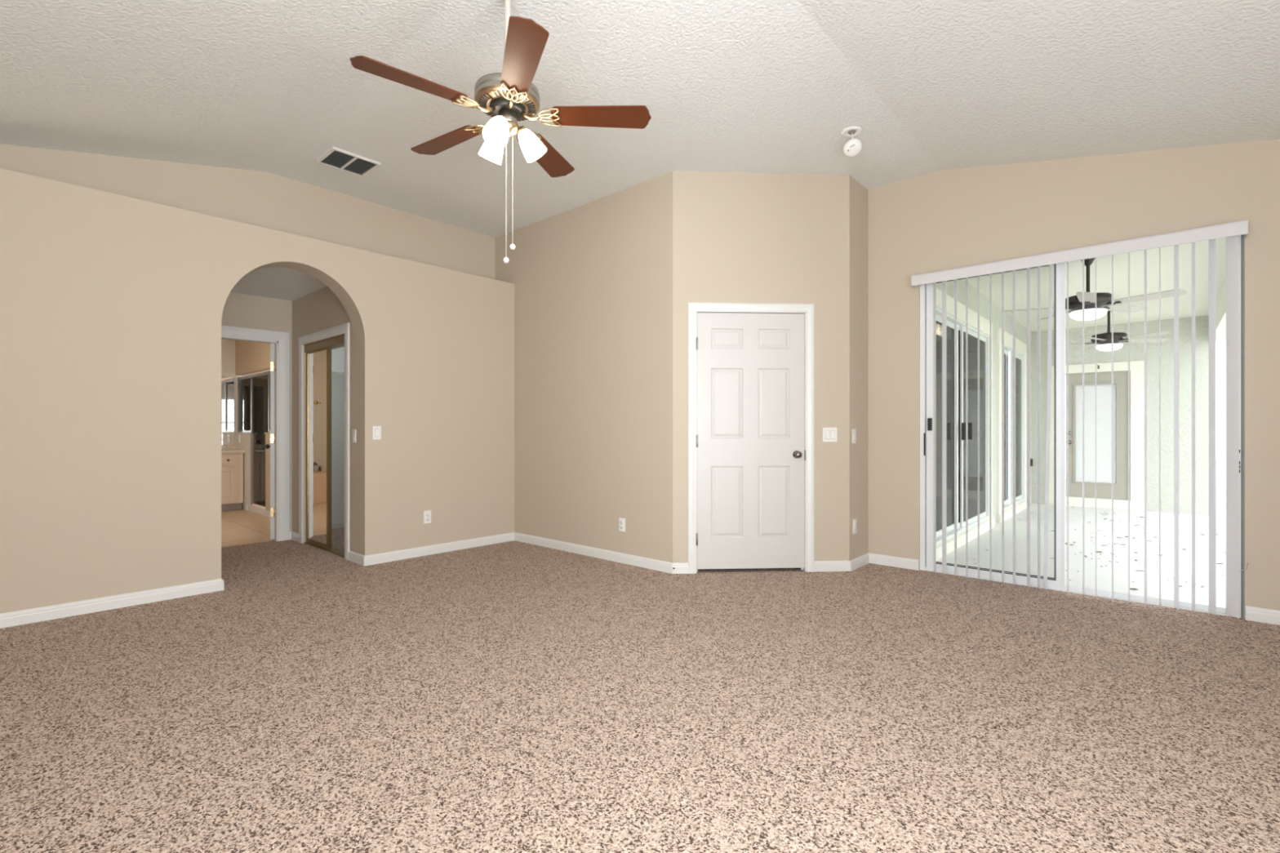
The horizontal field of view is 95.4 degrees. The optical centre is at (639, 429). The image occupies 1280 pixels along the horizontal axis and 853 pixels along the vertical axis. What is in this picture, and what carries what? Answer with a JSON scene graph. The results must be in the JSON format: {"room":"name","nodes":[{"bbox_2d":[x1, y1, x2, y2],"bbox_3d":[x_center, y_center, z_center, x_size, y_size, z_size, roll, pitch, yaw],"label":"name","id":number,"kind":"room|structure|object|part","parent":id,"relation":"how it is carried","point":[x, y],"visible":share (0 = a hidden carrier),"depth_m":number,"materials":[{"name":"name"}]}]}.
{"room":"empty bedroom","nodes":[
{"label":"empty bedroom","id":0,"kind":"room"},
{"bbox_2d":[221,338,270,445],"bbox_3d":[-6.471,-0.093,8.066,0.100,2.440,3.600,0,0,42],"label":"wall","id":1,"kind":"structure","parent":0,"point":[228,346],"depth_m":8.53,"materials":[{"name":"white paint"}]},
{"bbox_2d":[221,376,234,444],"bbox_3d":[-6.390,-0.276,8.074,0.007,0.995,1.280,0,0,42],"label":"vanity mirror","id":2,"kind":"object","parent":1,"relation":"attached to","point":[227,383],"visible":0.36,"depth_m":8.49,"materials":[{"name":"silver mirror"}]},
{"bbox_2d":[0,144,495,279],"bbox_3d":[-3.049,-1.720,4.557,0.100,0.665,4.430,0,0,42],"label":"wall","id":3,"kind":"structure","parent":0,"point":[263,199],"depth_m":4.62,"materials":[{"name":"beige paint"}]},
{"bbox_2d":[233,340,270,511],"bbox_3d":[-4.805,-0.093,7.596,3.010,2.440,0.130,0,0,42],"label":"wall","id":4,"kind":"structure","parent":0,"point":[251,357],"depth_m":8.13,"materials":[{"name":"beige paint"}]},
{"bbox_2d":[238,434,240,442],"bbox_3d":[-5.751,0.127,8.361,0.070,0.114,0.010,0,0,42],"label":"power outlet","id":5,"kind":"object","parent":4,"relation":"attached to","point":[239,435],"visible":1,"depth_m":8.35,"materials":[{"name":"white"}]},
{"bbox_2d":[251,433,257,505],"bbox_3d":[-5.412,0.592,8.169,0.038,1.070,0.065,0,0,42],"label":"door frame","id":6,"kind":"structure","parent":4,"relation":"attached to","point":[251,433],"depth_m":8.14,"materials":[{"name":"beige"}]},
{"bbox_2d":[244,504,270,518],"bbox_3d":[-4.590,1.086,7.394,2.420,0.082,0.125,0,0,42],"label":"baseboard","id":7,"kind":"structure","parent":4,"relation":"attached to","point":[267,513],"depth_m":7.54,"materials":[{"name":"white paint"}]},
{"bbox_2d":[221,292,292,531],"bbox_3d":[-4.000,-0.098,5.609,0.120,2.450,1.130,0,0,42],"label":"wall","id":8,"kind":"structure","parent":0,"point":[240,310],"depth_m":5.82,"materials":[{"name":"beige paint"}]},
{"bbox_2d":[221,324,289,541],"bbox_3d":[-3.964,0.067,5.640,0.132,2.120,0.985,0,0,42],"label":"door frame","id":9,"kind":"structure","parent":8,"relation":"attached to","point":[281,340],"depth_m":5.91,"materials":[{"name":"white paint"}]},
{"bbox_2d":[265,343,275,539],"bbox_3d":[-3.926,0.117,6.242,0.172,1.995,0.760,0,0,-30],"label":"door","id":10,"kind":"structure","parent":8,"relation":"in","point":[272,345],"depth_m":5.92,"materials":[{"name":"white paint"}]},
{"bbox_2d":[0,168,514,613],"bbox_3d":[-2.836,-0.180,4.367,0.210,2.615,4.430,0,0,42],"label":"wall","id":11,"kind":"structure","parent":0,"point":[112,305],"depth_m":3.85,"materials":[{"name":"beige paint"}]},
{"bbox_2d":[0,578,224,628],"bbox_3d":[-3.607,1.086,3.495,0.223,0.082,1.803,0,0,42],"label":"baseboard","id":12,"kind":"structure","parent":11,"relation":"attached to","point":[15,618],"depth_m":3.64,"materials":[{"name":"white paint"}]},
{"bbox_2d":[373,426,381,439],"bbox_3d":[-2.211,0.027,4.899,0.012,0.114,0.070,0,0,42],"label":"light switch","id":13,"kind":"object","parent":11,"relation":"attached to","point":[376,429],"visible":1,"depth_m":4.90,"materials":[{"name":"white plastic"}]},
{"bbox_2d":[423,510,431,524],"bbox_3d":[-1.911,0.785,5.237,0.010,0.114,0.070,0,0,42],"label":"power outlet","id":14,"kind":"object","parent":11,"relation":"attached to","point":[427,514],"visible":1,"depth_m":5.23,"materials":[{"name":"white plastic"}]},
{"bbox_2d":[348,532,514,565],"bbox_3d":[-1.893,1.086,5.481,0.315,0.082,1.513,0,0,42],"label":"baseboard","id":15,"kind":"structure","parent":11,"relation":"attached to","point":[377,558],"depth_m":5.22,"materials":[{"name":"white paint"}]},
{"bbox_2d":[230,266,326,301],"bbox_3d":[-3.423,-1.373,5.106,1.650,0.100,1.350,0,0,42],"label":"ceiling","id":16,"kind":"structure","parent":0,"point":[285,283],"depth_m":5.30,"materials":[{"name":"white paint"}]},
{"bbox_2d":[292,286,354,551],"bbox_3d":[-3.013,-0.098,5.564,1.650,2.450,0.120,0,0,42],"label":"wall","id":17,"kind":"structure","parent":0,"point":[321,309],"depth_m":5.70,"materials":[{"name":"beige paint"}]},
{"bbox_2d":[289,531,298,542],"bbox_3d":[-3.501,1.086,5.904,0.230,0.082,0.025,0,0,42],"label":"baseboard","id":18,"kind":"structure","parent":17,"relation":"attached to","point":[293,535],"depth_m":5.91,"materials":[{"name":"white paint"}]},
{"bbox_2d":[298,322,349,559],"bbox_3d":[-2.964,0.101,5.429,1.203,2.053,0.017,0,0,42],"label":"door frame","id":19,"kind":"structure","parent":17,"relation":"attached to","point":[342,329],"depth_m":5.13,"materials":[{"name":"white paint"}]},
{"bbox_2d":[304,334,344,557],"bbox_3d":[-2.920,0.143,5.479,1.033,1.968,0.093,0,0,42],"label":"door","id":20,"kind":"structure","parent":17,"relation":"in","point":[318,354],"depth_m":5.57,"materials":[{"name":"brown metal"}]},
{"bbox_2d":[308,350,326,543],"bbox_3d":[-3.102,0.163,5.608,0.486,1.828,0.008,0,0,42],"label":"mirror","id":21,"kind":"object","parent":20,"relation":"attached to","point":[317,358],"depth_m":5.60,"materials":[{"name":"beige mirror"}]},
{"bbox_3d":[-3.100,0.161,5.609,0.570,1.904,0.024,0,0,42],"label":"sliding panel","id":22,"kind":"part","parent":20,"relation":"part of","materials":[{"name":"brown metal"}]},
{"bbox_3d":[-3.104,0.161,5.666,0.460,1.904,0.024,0,0,42],"label":"sliding panel","id":23,"kind":"part","parent":20,"relation":"part of","materials":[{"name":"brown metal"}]},
{"bbox_2d":[351,429,355,443],"bbox_3d":[-2.438,0.055,4.962,0.070,0.114,0.012,0,0,42],"label":"light switch","id":24,"kind":"object","parent":17,"relation":"attached to","point":[353,431],"visible":1,"depth_m":4.96,"materials":[{"name":"white plastic"}]},
{"bbox_2d":[331,346,344,521],"bbox_3d":[-2.660,-0.098,6.215,1.990,2.450,1.320,0,0,42],"label":"wall","id":25,"kind":"structure","parent":0,"point":[337,354],"depth_m":6.69,"materials":[{"name":"white paint"}]},
{"bbox_2d":[331,520,344,528],"bbox_3d":[-2.657,1.086,6.158,1.910,0.082,1.240,0,0,42],"label":"baseboard","id":26,"kind":"structure","parent":25,"relation":"attached to","point":[335,524],"depth_m":6.67,"materials":[{"name":"white paint"}]},
{"bbox_2d":[331,371,344,375],"bbox_3d":[-3.243,-0.619,6.707,0.304,0.040,1.182,0,0,42],"label":"wire shelf","id":27,"kind":"object","parent":25,"relation":"attached to","point":[337,373],"visible":0.11,"depth_m":6.45,"materials":[{"name":"white"}]},
{"bbox_2d":[495,170,672,562],"bbox_3d":[-0.636,-0.463,5.451,2.505,3.180,0.120,0,0,42],"label":"wall","id":28,"kind":"structure","parent":0,"point":[593,281],"depth_m":5.13,"materials":[{"name":"beige paint"}]},
{"bbox_2d":[514,532,673,573],"bbox_3d":[-0.514,1.086,5.253,2.071,0.082,0.013,0,0,42],"label":"baseboard","id":29,"kind":"structure","parent":28,"relation":"attached to","point":[650,563],"depth_m":5.12,"materials":[{"name":"white paint"}]},
{"bbox_2d":[618,517,625,532],"bbox_3d":[-0.152,0.805,4.932,0.070,0.114,0.010,0,0,42],"label":"power outlet","id":30,"kind":"object","parent":28,"relation":"attached to","point":[621,521],"visible":1,"depth_m":4.93,"materials":[{"name":"white plastic"}]},
{"bbox_2d":[0,504,1279,852],"bbox_3d":[-2.044,1.167,4.578,11.650,0.080,5.900,0,0,42],"label":"floor","id":31,"kind":"structure","parent":0,"point":[513,696],"depth_m":2.30,"materials":[{"name":"carpet"}]},
{"bbox_2d":[221,453,243,511],"bbox_3d":[-6.191,0.727,7.876,0.562,0.800,1.290,0,0,42],"label":"vanity cabinet","id":32,"kind":"object","parent":31,"relation":"on","point":[232,464],"visible":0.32,"depth_m":8.10,"materials":[{"name":"beige wood"}]},
{"bbox_3d":[-5.800,0.419,7.949,0.016,0.135,0.520,0,0,42],"label":"drawer","id":33,"kind":"part","parent":32,"relation":"part of","materials":[{"name":"beige wood"}]},
{"bbox_3d":[-5.799,0.762,7.948,0.014,0.500,0.520,0,0,42],"label":"door","id":34,"kind":"part","parent":32,"relation":"part of","materials":[{"name":"beige wood"}]},
{"bbox_2d":[221,444,244,453],"bbox_3d":[-6.196,0.276,7.884,0.548,0.098,1.315,0,0,42],"label":"countertop","id":35,"kind":"structure","parent":32,"relation":"on","point":[228,448],"depth_m":8.15,"materials":[{"name":"stone"}]},
{"bbox_2d":[237,370,270,515],"bbox_3d":[-4.803,0.179,7.594,3.005,1.895,0.100,0,0,42],"label":"shower enclosure","id":36,"kind":"object","parent":31,"relation":"on","point":[253,390],"visible":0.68,"depth_m":8.02,"materials":[{"name":"clear glass"}]},
{"bbox_3d":[-5.673,-0.358,8.373,0.620,0.740,0.006,0,0,42],"label":"glass panel","id":37,"kind":"part","parent":36,"relation":"part of","materials":[{"name":"clear glass"}]},
{"bbox_3d":[-5.144,0.149,7.899,0.736,1.755,0.006,0,0,42],"label":"glass panel","id":38,"kind":"part","parent":36,"relation":"part of","materials":[{"name":"clear glass"}]},
{"bbox_2d":[0,0,1279,237],"bbox_3d":[-0.134,-1.851,2.970,6.560,0.605,5.950,0,0,42],"label":"ceiling","id":39,"kind":"structure","parent":0,"point":[272,86],"depth_m":3.24,"materials":[{"name":"white paint"}]},
{"bbox_2d":[315,146,381,177],"bbox_3d":[-2.211,-2.026,4.421,0.326,0.014,0.346,0,0,42],"label":"ceiling vent","id":40,"kind":"object","parent":39,"relation":"in","point":[335,157],"visible":1,"depth_m":4.41,"materials":[{"name":"metal"}]},
{"bbox_2d":[350,0,651,262],"bbox_3d":[-0.656,-1.405,2.707,1.258,1.256,1.265,0,0,42],"label":"ceiling fan","id":41,"kind":"object","parent":39,"relation":"hanging from","point":[510,96],"visible":1,"depth_m":2.65,"materials":[{"name":"brown wood"}]},
{"bbox_3d":[-0.959,-1.460,2.436,0.465,0.034,0.144,0,0,-38],"label":"blade","id":42,"kind":"part","parent":41,"relation":"part of","materials":[{"name":"brown wood"}]},
{"bbox_3d":[-0.976,-1.460,2.947,0.465,0.034,0.144,0,0,34],"label":"blade","id":43,"kind":"part","parent":41,"relation":"part of","materials":[{"name":"brown wood"}]},
{"bbox_3d":[-0.736,-1.458,2.610,0.184,0.042,0.115,0,0,-38],"label":"blade arm","id":44,"kind":"part","parent":41,"relation":"part of","materials":[{"name":"gold metal"}]},
{"bbox_3d":[-0.741,-1.458,2.789,0.184,0.042,0.115,0,0,34],"label":"blade arm","id":45,"kind":"part","parent":41,"relation":"part of","materials":[{"name":"gold metal"}]},
{"bbox_3d":[-0.705,-1.335,2.777,0.134,0.144,0.112,0,0,42],"label":"lamp shade","id":46,"kind":"part","parent":41,"relation":"part of","materials":[{"name":"white glass"}]},
{"bbox_3d":[-0.632,-1.335,2.583,0.118,0.144,0.129,0,0,42],"label":"lamp shade","id":47,"kind":"part","parent":41,"relation":"part of","materials":[{"name":"white glass"}]},
{"bbox_3d":[-0.621,-0.787,2.703,0.028,0.028,0.028,0,0,42],"label":"chain pull","id":48,"kind":"part","parent":41,"relation":"part of","materials":[{"name":"white plastic"}]},
{"bbox_3d":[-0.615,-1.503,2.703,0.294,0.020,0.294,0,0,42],"label":"motor","id":49,"kind":"part","parent":41,"relation":"part of","materials":[{"name":"brown metal"}]},
{"bbox_3d":[-0.591,-0.849,2.703,0.028,0.028,0.028,0,0,42],"label":"chain pull","id":50,"kind":"part","parent":41,"relation":"part of","materials":[{"name":"white plastic"}]},
{"bbox_3d":[-0.564,-1.458,2.559,0.115,0.042,0.184,0,0,-20],"label":"blade arm","id":51,"kind":"part","parent":41,"relation":"part of","materials":[{"name":"gold metal"}]},
{"bbox_2d":[517,125,526,133],"bbox_3d":[-0.555,-1.397,2.721,0.050,0.044,0.065,0,0,42],"label":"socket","id":52,"kind":"object","parent":41,"relation":"attached to","point":[521,130],"depth_m":2.70,"materials":[{"name":"gold metal"}]},
{"bbox_3d":[-0.467,-1.460,2.293,0.144,0.034,0.465,0,0,-20],"label":"blade","id":53,"kind":"part","parent":41,"relation":"part of","materials":[{"name":"brown wood"}]},
{"bbox_3d":[-0.572,-1.458,2.849,0.115,0.042,0.184,0,0,16],"label":"blade arm","id":54,"kind":"part","parent":41,"relation":"part of","materials":[{"name":"gold metal"}]},
{"bbox_3d":[-0.500,-1.335,2.740,0.116,0.144,0.130,0,0,42],"label":"lamp shade","id":55,"kind":"part","parent":41,"relation":"part of","materials":[{"name":"white glass"}]},
{"bbox_3d":[-0.463,-1.458,2.707,0.184,0.042,0.115,0,0,-2],"label":"blade arm","id":56,"kind":"part","parent":41,"relation":"part of","materials":[{"name":"gold metal"}]},
{"bbox_3d":[-0.494,-1.460,3.121,0.144,0.034,0.465,0,0,16],"label":"blade","id":57,"kind":"part","parent":41,"relation":"part of","materials":[{"name":"brown wood"}]},
{"bbox_3d":[-0.180,-1.460,2.717,0.465,0.034,0.144,0,0,-2],"label":"blade","id":58,"kind":"part","parent":41,"relation":"part of","materials":[{"name":"brown wood"}]},
{"bbox_2d":[841,125,862,157],"bbox_3d":[1.443,-1.947,3.964,0.139,0.172,0.143,0,0,42],"label":"smoke detector","id":59,"kind":"object","parent":39,"relation":"attached to","point":[852,147],"visible":1,"depth_m":3.93,"materials":[{"name":"white plastic"}]},
{"bbox_2d":[672,170,848,562],"bbox_3d":[0.964,-0.463,4.671,1.421,3.180,0.120,0,0,-3],"label":"wall","id":60,"kind":"structure","parent":0,"point":[738,237],"depth_m":4.62,"materials":[{"name":"beige paint"}]},
{"bbox_2d":[688,302,814,573],"bbox_3d":[0.878,0.051,4.652,1.062,2.152,0.210,0,0,-3],"label":"door","id":61,"kind":"structure","parent":60,"relation":"in","point":[751,366],"depth_m":4.62,"materials":[{"name":"white paint"}]},
{"bbox_3d":[1.248,0.197,4.601,0.062,0.062,0.068,0,0,-3],"label":"knob","id":62,"kind":"part","parent":61,"relation":"part of","materials":[{"name":"silver metal"}]},
{"bbox_2d":[671,560,851,573],"bbox_3d":[0.968,1.086,4.605,1.433,0.082,0.013,0,0,-3],"label":"baseboard","id":63,"kind":"structure","parent":60,"relation":"attached to","point":[819,566],"depth_m":4.63,"materials":[{"name":"white paint"}]},
{"bbox_2d":[822,427,836,441],"bbox_3d":[1.513,0.040,4.636,0.116,0.114,0.013,0,0,-3],"label":"light switch","id":64,"kind":"object","parent":60,"relation":"attached to","point":[829,434],"visible":1,"depth_m":4.63,"materials":[{"name":"white plastic"}]},
{"bbox_2d":[848,174,868,560],"bbox_3d":[1.759,-0.463,4.833,0.120,3.180,0.400,0,0,42],"label":"wall","id":65,"kind":"structure","parent":0,"point":[858,195],"depth_m":4.78,"materials":[{"name":"beige paint"}]},
{"bbox_2d":[852,429,856,443],"bbox_3d":[1.732,0.052,4.703,0.012,0.114,0.070,0,0,42],"label":"light switch","id":66,"kind":"object","parent":65,"relation":"attached to","point":[854,431],"visible":1,"depth_m":4.70,"materials":[{"name":"white plastic"}]},
{"bbox_2d":[853,519,856,533],"bbox_3d":[1.740,0.782,4.715,0.010,0.114,0.070,0,0,42],"label":"power outlet","id":67,"kind":"object","parent":65,"relation":"attached to","point":[854,520],"visible":1,"depth_m":4.70,"materials":[{"name":"white plastic"}]},
{"bbox_2d":[848,552,869,571],"bbox_3d":[1.807,1.086,4.787,0.013,0.082,0.403,0,0,42],"label":"baseboard","id":68,"kind":"structure","parent":65,"relation":"attached to","point":[863,560],"depth_m":4.77,"materials":[{"name":"white paint"}]},
{"bbox_2d":[936,279,1031,524],"bbox_3d":[4.296,-0.123,7.243,0.150,2.900,6.175,0,0,42],"label":"wall","id":69,"kind":"structure","parent":0,"point":[972,294],"depth_m":7.29,"materials":[{"name":"grey paint"}]},
{"bbox_2d":[936,288,994,559],"bbox_3d":[3.349,-0.058,6.094,0.130,2.470,2.730,0,0,42],"label":"door","id":70,"kind":"structure","parent":69,"relation":"in","point":[972,317],"depth_m":6.20,"materials":[{"name":"white"}]},
{"bbox_3d":[2.923,-0.033,5.670,0.018,2.116,1.160,0,0,42],"label":"sliding panel","id":71,"kind":"part","parent":70,"relation":"part of","materials":[{"name":"white metal"}]},
{"bbox_3d":[2.923,-0.035,5.670,0.008,2.015,1.060,0,0,42],"label":"glass pane","id":72,"kind":"part","parent":70,"relation":"part of","materials":[{"name":"grey"}]},
{"bbox_3d":[3.405,-0.033,6.178,0.018,2.116,0.400,0,0,42],"label":"sliding panel","id":73,"kind":"part","parent":70,"relation":"part of","materials":[{"name":"white metal"}]},
{"bbox_3d":[3.405,-0.035,6.178,0.008,2.015,0.300,0,0,42],"label":"glass pane","id":74,"kind":"part","parent":70,"relation":"part of","materials":[{"name":"grey"}]},
{"bbox_3d":[3.363,0.017,6.041,0.040,0.180,0.040,0,0,42],"label":"handle","id":75,"kind":"part","parent":70,"relation":"part of","materials":[{"name":"black plastic"}]},
{"bbox_3d":[3.543,0.017,6.243,0.040,0.180,0.040,0,0,42],"label":"handle","id":76,"kind":"part","parent":70,"relation":"part of","materials":[{"name":"black plastic"}]},
{"bbox_3d":[3.753,-0.033,6.538,0.018,2.116,1.160,0,0,42],"label":"sliding panel","id":77,"kind":"part","parent":70,"relation":"part of","materials":[{"name":"clear glass"}]},
{"bbox_3d":[3.753,-0.035,6.538,0.008,2.015,1.060,0,0,42],"label":"glass pane","id":78,"kind":"part","parent":70,"relation":"part of","materials":[{"name":"grey"}]},
{"bbox_2d":[996,327,1026,523],"bbox_3d":[5.187,-0.058,8.153,0.125,2.470,2.050,0,0,42],"label":"door","id":79,"kind":"structure","parent":69,"relation":"in","point":[1020,347],"depth_m":8.17,"materials":[{"name":"white"}]},
{"bbox_3d":[4.896,-0.035,7.876,0.008,2.015,0.740,0,0,42],"label":"glass pane","id":80,"kind":"part","parent":79,"relation":"part of","materials":[{"name":"grey"}]},
{"bbox_3d":[4.896,-0.033,7.876,0.018,2.116,0.840,0,0,42],"label":"sliding panel","id":81,"kind":"part","parent":79,"relation":"part of","materials":[{"name":"clear glass"}]},
{"bbox_3d":[5.178,-0.028,8.161,0.100,2.188,1.690,0,0,42],"label":"slider frame","id":82,"kind":"part","parent":79,"relation":"part of","materials":[{"name":"white metal"}]},
{"bbox_3d":[5.466,-0.033,8.454,0.018,2.116,0.820,0,0,42],"label":"sliding panel","id":83,"kind":"part","parent":79,"relation":"part of","materials":[{"name":"white metal"}]},
{"bbox_3d":[5.466,-0.035,8.454,0.008,2.015,0.720,0,0,42],"label":"glass pane","id":84,"kind":"part","parent":79,"relation":"part of","materials":[{"name":"grey"}]},
{"bbox_2d":[868,138,1279,619],"bbox_3d":[3.096,-0.413,4.040,3.170,3.280,0.200,0,0,42],"label":"wall","id":85,"kind":"structure","parent":0,"point":[943,220],"depth_m":4.07,"materials":[{"name":"beige paint"}]},
{"bbox_2d":[868,552,918,570],"bbox_3d":[2.082,1.086,4.803,0.402,0.082,0.013,0,0,42],"label":"baseboard","id":86,"kind":"structure","parent":85,"relation":"attached to","point":[896,562],"depth_m":4.79,"materials":[{"name":"white paint"}]},
{"bbox_2d":[911,219,1248,618],"bbox_3d":[2.873,-0.056,4.027,1.856,2.321,0.115,0,0,42],"label":"vertical blind","id":87,"kind":"object","parent":85,"relation":"attached to","point":[1232,231],"visible":1,"depth_m":3.68,"materials":[{"name":"white plastic"}]},
{"bbox_2d":[920,235,1244,618],"bbox_3d":[2.972,-0.025,4.129,1.817,2.425,0.152,0,0,42],"label":"door","id":88,"kind":"structure","parent":85,"relation":"in","point":[1058,582],"depth_m":4.11,"materials":[{"name":"white metal"}]},
{"bbox_3d":[2.317,-0.043,4.657,0.032,0.100,0.022,0,0,42],"label":"handle","id":89,"kind":"part","parent":88,"relation":"part of","materials":[{"name":"black plastic"}]},
{"bbox_3d":[2.649,-0.057,4.392,0.905,2.320,0.032,0,0,42],"label":"sliding panel","id":90,"kind":"part","parent":88,"relation":"part of","materials":[{"name":"clear glass"}]},
{"bbox_3d":[2.676,-0.057,4.435,0.898,2.320,0.032,0,0,42],"label":"fixed panel","id":91,"kind":"part","parent":88,"relation":"part of","materials":[{"name":"clear glass"}]},
{"bbox_2d":[1245,605,1279,625],"bbox_3d":[3.843,1.086,3.229,0.675,0.082,0.013,0,0,42],"label":"baseboard","id":92,"kind":"structure","parent":85,"relation":"attached to","point":[1252,613],"depth_m":3.40,"materials":[{"name":"white paint"}]},
{"bbox_2d":[936,502,1226,608],"bbox_3d":[5.101,1.277,6.305,2.300,0.200,6.200,0,0,42],"label":"floor","id":93,"kind":"structure","parent":0,"point":[1104,544],"depth_m":5.59,"materials":[{"name":"white tile"}]},
{"bbox_2d":[973,511,1222,589],"bbox_3d":[5.203,1.172,6.486,1.904,0.012,5.415,0,0,42],"label":"leaf litter","id":94,"kind":"object","parent":93,"relation":"on","point":[1104,512],"visible":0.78,"depth_m":5.84,"materials":[{"name":"brown"}]},
{"bbox_2d":[962,237,1226,332],"bbox_3d":[5.172,-1.633,6.459,2.500,0.120,6.175,0,0,42],"label":"ceiling","id":95,"kind":"structure","parent":0,"point":[1104,264],"depth_m":6.27,"materials":[{"name":"white paint"}]},
{"bbox_2d":[1004,257,1187,320],"bbox_3d":[4.000,-1.279,5.190,1.276,0.588,1.240,0,0,42],"label":"fan","id":96,"kind":"object","parent":95,"relation":"hanging from","point":[1104,300],"visible":0.83,"depth_m":5.13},
{"bbox_3d":[3.618,-1.111,5.383,0.465,0.033,0.134,0,0,21],"label":"blade","id":97,"kind":"part","parent":96,"relation":"part of","materials":[{"name":"grey"}]},
{"bbox_3d":[4.043,-1.111,5.662,0.134,0.033,0.465,0,0,3],"label":"blade","id":98,"kind":"part","parent":96,"relation":"part of","materials":[{"name":"grey"}]},
{"bbox_3d":[3.752,-1.111,4.892,0.134,0.033,0.465,0,0,39],"label":"blade","id":99,"kind":"part","parent":96,"relation":"part of","materials":[{"name":"grey"}]},
{"bbox_3d":[4.023,-1.024,5.230,0.280,0.078,0.280,0,0,42],"label":"lamp shade","id":100,"kind":"part","parent":96,"relation":"part of","materials":[{"name":"white glass"}]},
{"bbox_3d":[4.116,-1.100,5.088,0.040,0.008,0.140,0,0,-33],"label":"blade arm","id":101,"kind":"part","parent":96,"relation":"part of","materials":[{"name":"brown metal"}]},
{"bbox_3d":[4.440,-1.111,5.344,0.465,0.033,0.134,0,0,-15],"label":"blade","id":102,"kind":"part","parent":96,"relation":"part of","materials":[{"name":"grey"}]},
{"bbox_3d":[4.260,-1.111,4.868,0.134,0.033,0.465,0,0,-33],"label":"blade","id":103,"kind":"part","parent":96,"relation":"part of","materials":[{"name":"grey"}]},
{"bbox_2d":[1044,303,1168,351],"bbox_3d":[5.837,-1.279,7.336,1.223,0.588,1.277,0,0,42],"label":"fan","id":104,"kind":"object","parent":95,"relation":"hanging from","point":[1104,340],"visible":0.84,"depth_m":7.20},
{"bbox_3d":[5.554,-1.111,7.589,0.465,0.033,0.134,0,0,42],"label":"blade","id":105,"kind":"part","parent":104,"relation":"part of","materials":[{"name":"grey"}]},
{"bbox_3d":[5.504,-1.111,7.083,0.465,0.033,0.134,0,0,-30],"label":"blade","id":106,"kind":"part","parent":104,"relation":"part of","materials":[{"name":"grey"}]},
{"bbox_3d":[5.877,-1.024,7.301,0.280,0.078,0.280,0,0,42],"label":"lamp shade","id":107,"kind":"part","parent":104,"relation":"part of","materials":[{"name":"white glass"}]},
{"bbox_3d":[5.969,-1.111,6.878,0.134,0.033,0.465,0,0,-12],"label":"blade","id":108,"kind":"part","parent":104,"relation":"part of","materials":[{"name":"grey"}]},
{"bbox_3d":[6.308,-1.111,7.258,0.465,0.033,0.134,0,0,6],"label":"blade","id":109,"kind":"part","parent":104,"relation":"part of","materials":[{"name":"grey"}]},
{"bbox_2d":[1216,277,1226,342],"bbox_3d":[5.962,-1.393,5.753,0.220,0.360,6.175,0,0,42],"label":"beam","id":110,"kind":"structure","parent":95,"relation":"attached to","point":[1221,298],"depth_m":6.68,"materials":[{"name":"white paint"}]},
{"bbox_2d":[1031,315,1208,515],"bbox_3d":[7.137,-0.123,8.743,2.085,2.900,0.150,0,0,42],"label":"wall","id":111,"kind":"structure","parent":0,"point":[1202,322],"depth_m":8.32,"materials":[{"name":"grey paint"}]},
{"bbox_2d":[1048,360,1144,511],"bbox_3d":[6.907,0.087,8.850,1.150,2.180,0.118,0,0,42],"label":"door","id":112,"kind":"structure","parent":111,"relation":"in","point":[1104,371],"depth_m":8.78,"materials":[{"name":"white"}]},
{"bbox_3d":[6.915,0.059,8.845,0.545,1.535,0.014,0,0,42],"label":"lite frame","id":113,"kind":"part","parent":112,"relation":"part of","materials":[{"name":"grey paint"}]},
{"bbox_2d":[1075,384,1115,483],"bbox_3d":[6.934,0.065,8.865,0.485,1.475,0.005,0,0,42],"label":"mini blind","id":114,"kind":"object","parent":112,"relation":"attached to","point":[1104,392],"depth_m":8.87,"materials":[{"name":"white"}]},
{"label":"outside","id":115,"kind":"structure","parent":0,"visible":0},
{"bbox_2d":[1065,457,1226,516],"bbox_3d":[25.500,1.457,7.516,32.000,0.140,34.800,0,0,42],"label":"ground","id":116,"kind":"structure","parent":115,"point":[1220,462],"depth_m":14.12,"materials":[{"name":"grey"}]}
]}

